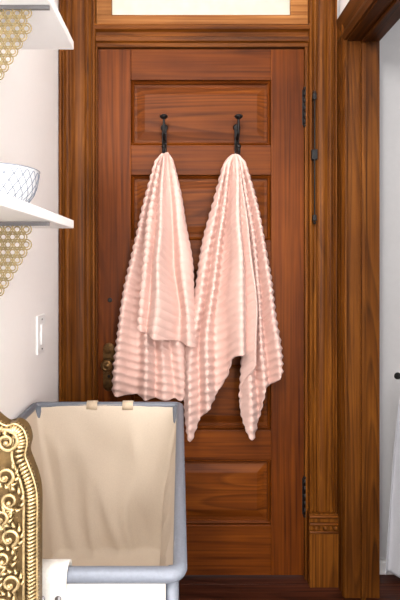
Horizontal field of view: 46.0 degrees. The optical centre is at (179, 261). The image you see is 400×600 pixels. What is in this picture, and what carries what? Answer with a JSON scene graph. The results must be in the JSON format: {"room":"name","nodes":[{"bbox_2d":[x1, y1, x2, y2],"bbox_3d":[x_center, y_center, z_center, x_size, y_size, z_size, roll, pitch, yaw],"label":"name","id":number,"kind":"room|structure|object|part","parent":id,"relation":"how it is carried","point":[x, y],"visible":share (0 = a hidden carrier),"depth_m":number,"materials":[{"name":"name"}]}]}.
{"room":"bathroom","nodes":[
{"label":"bathroom","id":0,"kind":"room"},
{"bbox_2d":[0,0,58,419],"bbox_3d":[-0.518,-0.165,-0.325,0.120,2.750,4.550,0,0,0],"label":"wall","id":1,"kind":"structure","parent":0,"point":[29,90],"depth_m":1.44,"materials":[{"name":"paint"}]},
{"bbox_2d":[0,0,73,79],"bbox_3d":[-0.364,-0.433,0.800,0.211,0.210,0.700,0,0,0],"label":"wall shelf","id":2,"kind":"object","parent":1,"relation":"attached to","point":[24,24],"visible":1,"depth_m":0.98,"materials":[{"name":"white paint"}]},
{"bbox_2d":[0,192,73,295],"bbox_3d":[-0.364,0.003,0.800,0.211,0.210,0.700,0,0,0],"label":"wall shelf","id":3,"kind":"object","parent":1,"relation":"attached to","point":[14,212],"visible":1,"depth_m":0.95,"materials":[{"name":"white paint"}]},
{"bbox_2d":[0,163,39,202],"bbox_3d":[-0.373,-0.146,0.970,0.164,0.087,0.164,0,0,0],"label":"porcelain bowl","id":4,"kind":"object","parent":3,"relation":"on","point":[21,182],"visible":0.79,"depth_m":0.92,"materials":[{"name":"ceramic"}]},
{"bbox_2d":[36,314,44,354],"bbox_3d":[-0.453,0.235,1.540,0.011,0.124,0.084,0,0,0],"label":"light switch","id":5,"kind":"object","parent":1,"relation":"attached to","point":[40,320],"visible":1,"depth_m":1.52,"materials":[{"name":"white paint"}]},
{"bbox_2d":[179,575,399,599],"bbox_3d":[0.850,1.225,-0.301,2.900,0.030,4.598,0,0,0],"label":"floor","id":6,"kind":"structure","parent":0,"point":[191,587],"depth_m":1.74,"materials":[{"name":"brown wood"}]},
{"bbox_2d":[0,412,42,599],"bbox_3d":[-0.313,0.674,0.573,0.284,1.071,0.034,0,0,0],"label":"gilt mirror","id":7,"kind":"object","parent":6,"relation":"on","point":[21,495],"visible":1,"depth_m":0.57,"materials":[{"name":"gold glass"}]},
{"bbox_2d":[17,400,186,599],"bbox_3d":[-0.220,0.813,1.042,0.460,0.794,0.819,0,0,0],"label":"laundry hamper","id":8,"kind":"object","parent":6,"relation":"on","point":[112,474],"visible":0.87,"depth_m":1.35,"materials":[{"name":"beige fabric"}]},
{"bbox_2d":[338,0,348,16],"bbox_3d":[0.660,-0.165,-0.400,0.110,2.750,4.400,0,0,0],"label":"wall","id":9,"kind":"structure","parent":0,"point":[342,4],"depth_m":1.76,"materials":[{"name":"paint"}]},
{"bbox_2d":[336,0,375,597],"bbox_3d":[0.594,0.150,1.240,0.022,2.120,1.119,0,0,0],"label":"trim","id":10,"kind":"structure","parent":9,"relation":"attached to","point":[354,11],"depth_m":1.71,"materials":[{"name":"brown wood"}]},
{"bbox_2d":[347,40,379,599],"bbox_3d":[0.660,0.200,1.245,0.118,2.020,0.930,0,0,0],"label":"trim","id":11,"kind":"structure","parent":9,"relation":"attached to","point":[363,188],"depth_m":1.70,"materials":[{"name":"brown wood"}]},
{"bbox_2d":[347,0,399,42],"bbox_3d":[0.660,-0.801,1.245,0.118,0.037,0.900,0,0,0],"label":"trim","id":12,"kind":"structure","parent":9,"relation":"attached to","point":[383,15],"depth_m":1.56,"materials":[{"name":"brown wood"}]},
{"bbox_2d":[380,19,399,558],"bbox_3d":[1.458,-0.165,1.895,1.485,2.750,0.110,0,0,0],"label":"wall","id":13,"kind":"structure","parent":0,"point":[390,43],"depth_m":1.84,"materials":[{"name":"grey paint"}]},
{"bbox_3d":[0.129,-0.165,1.875,1.173,2.750,0.150,0,0,0],"label":"wall","id":14,"kind":"structure","parent":0,"visible":0},
{"bbox_2d":[59,0,96,401],"bbox_3d":[-0.387,-0.100,1.776,0.139,2.620,0.048,0,0,0],"label":"trim","id":15,"kind":"structure","parent":14,"relation":"attached to","point":[77,66],"depth_m":1.77,"materials":[{"name":"brown wood"}]},
{"bbox_2d":[98,49,305,574],"bbox_3d":[0.085,0.192,1.788,0.796,2.012,0.095,0,0,0],"label":"door","id":16,"kind":"structure","parent":14,"relation":"in","point":[276,547],"depth_m":1.80,"materials":[{"name":"brown wood"}]},
{"bbox_3d":[-0.271,0.401,1.770,0.048,0.184,0.060,0,0,0],"label":"door knob","id":17,"kind":"part","parent":16,"relation":"part of","materials":[{"name":"gold metal"}]},
{"bbox_2d":[160,114,167,152],"bbox_3d":[-0.060,-0.467,1.764,0.031,0.159,0.089,0,0,0],"label":"coat hook","id":18,"kind":"object","parent":16,"relation":"attached to","point":[164,127],"visible":0.81,"depth_m":1.76,"materials":[{"name":"metal"}]},
{"bbox_2d":[112,152,198,400],"bbox_3d":[-0.102,0.054,1.689,0.324,0.921,0.187,0,0,10],"label":"bath towel","id":19,"kind":"object","parent":18,"relation":"hanging from","point":[156,324],"visible":1,"depth_m":1.70,"materials":[{"name":"pink fabric"}]},
{"bbox_3d":[0.080,0.155,1.817,0.535,1.701,0.026,0,0,0],"label":"panels","id":20,"kind":"part","parent":16,"relation":"part of","materials":[{"name":"brown wood"}]},
{"bbox_3d":[0.103,0.153,1.795,0.759,1.643,0.013,0,0,0],"label":"hinges","id":21,"kind":"part","parent":16,"relation":"part of","materials":[{"name":"black metal"}]},
{"bbox_2d":[233,114,242,154],"bbox_3d":[0.217,-0.467,1.764,0.031,0.159,0.089,0,0,0],"label":"coat hook","id":22,"kind":"object","parent":16,"relation":"attached to","point":[236,127],"visible":0.85,"depth_m":1.75,"materials":[{"name":"metal"}]},
{"bbox_2d":[183,154,283,441],"bbox_3d":[0.195,0.124,1.700,0.372,1.047,0.188,0,0,0],"label":"bath towel","id":23,"kind":"object","parent":22,"relation":"hanging from","point":[235,314],"visible":0.98,"depth_m":1.70,"materials":[{"name":"pink fabric"}]},
{"bbox_2d":[94,24,309,48],"bbox_3d":[0.083,-0.858,1.800,0.808,0.080,0.080,0,0,0],"label":"trim","id":24,"kind":"structure","parent":14,"relation":"attached to","point":[108,36],"depth_m":1.77,"materials":[{"name":"brown wood"}]},
{"bbox_2d":[96,46,307,579],"bbox_3d":[0.085,0.196,1.812,0.806,2.028,0.055,0,0,0],"label":"trim","id":25,"kind":"structure","parent":14,"relation":"attached to","point":[305,48],"depth_m":1.79,"materials":[{"name":"brown wood"}]},
{"bbox_2d":[97,0,307,23],"bbox_3d":[0.083,-1.124,1.815,0.808,0.452,0.051,0,0,0],"label":"window","id":26,"kind":"structure","parent":14,"relation":"in","point":[119,7],"depth_m":1.80,"materials":[{"name":"glass"}]},
{"bbox_3d":[0.083,-1.124,1.815,0.808,0.452,0.051,0,0,0],"label":"sash","id":27,"kind":"part","parent":26,"relation":"part of","materials":[{"name":"brown wood"}]},
{"bbox_2d":[311,91,317,223],"bbox_3d":[0.501,-0.389,1.760,0.022,0.498,0.027,0,0,0],"label":"rod","id":28,"kind":"object","parent":14,"relation":"attached to","point":[314,152],"visible":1,"depth_m":1.75,"materials":[{"name":"metal"}]},
{"bbox_2d":[307,0,338,587],"bbox_3d":[0.537,-0.100,1.770,0.112,2.620,0.059,0,0,0],"label":"trim","id":29,"kind":"structure","parent":14,"relation":"attached to","point":[322,514],"depth_m":1.77,"materials":[{"name":"brown wood"}]},
{"bbox_3d":[2.250,-0.165,-0.325,0.100,2.750,4.550,0,0,0],"label":"wall","id":30,"kind":"structure","parent":0,"visible":0},
{"bbox_2d":[380,559,393,574],"bbox_3d":[1.458,1.185,1.830,1.485,0.050,0.020,0,0,0],"label":"baseboard","id":31,"kind":"structure","parent":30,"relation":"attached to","point":[382,561],"depth_m":1.82,"materials":[{"name":"white paint"}]},
{"bbox_2d":[385,372,399,577],"bbox_3d":[0.925,0.806,1.798,0.303,0.749,0.086,0,0,0],"label":"linen curtain","id":32,"kind":"object","parent":30,"relation":"hanging from","point":[393,540],"visible":1,"depth_m":1.78,"materials":[{"name":"fabric"}]}
]}

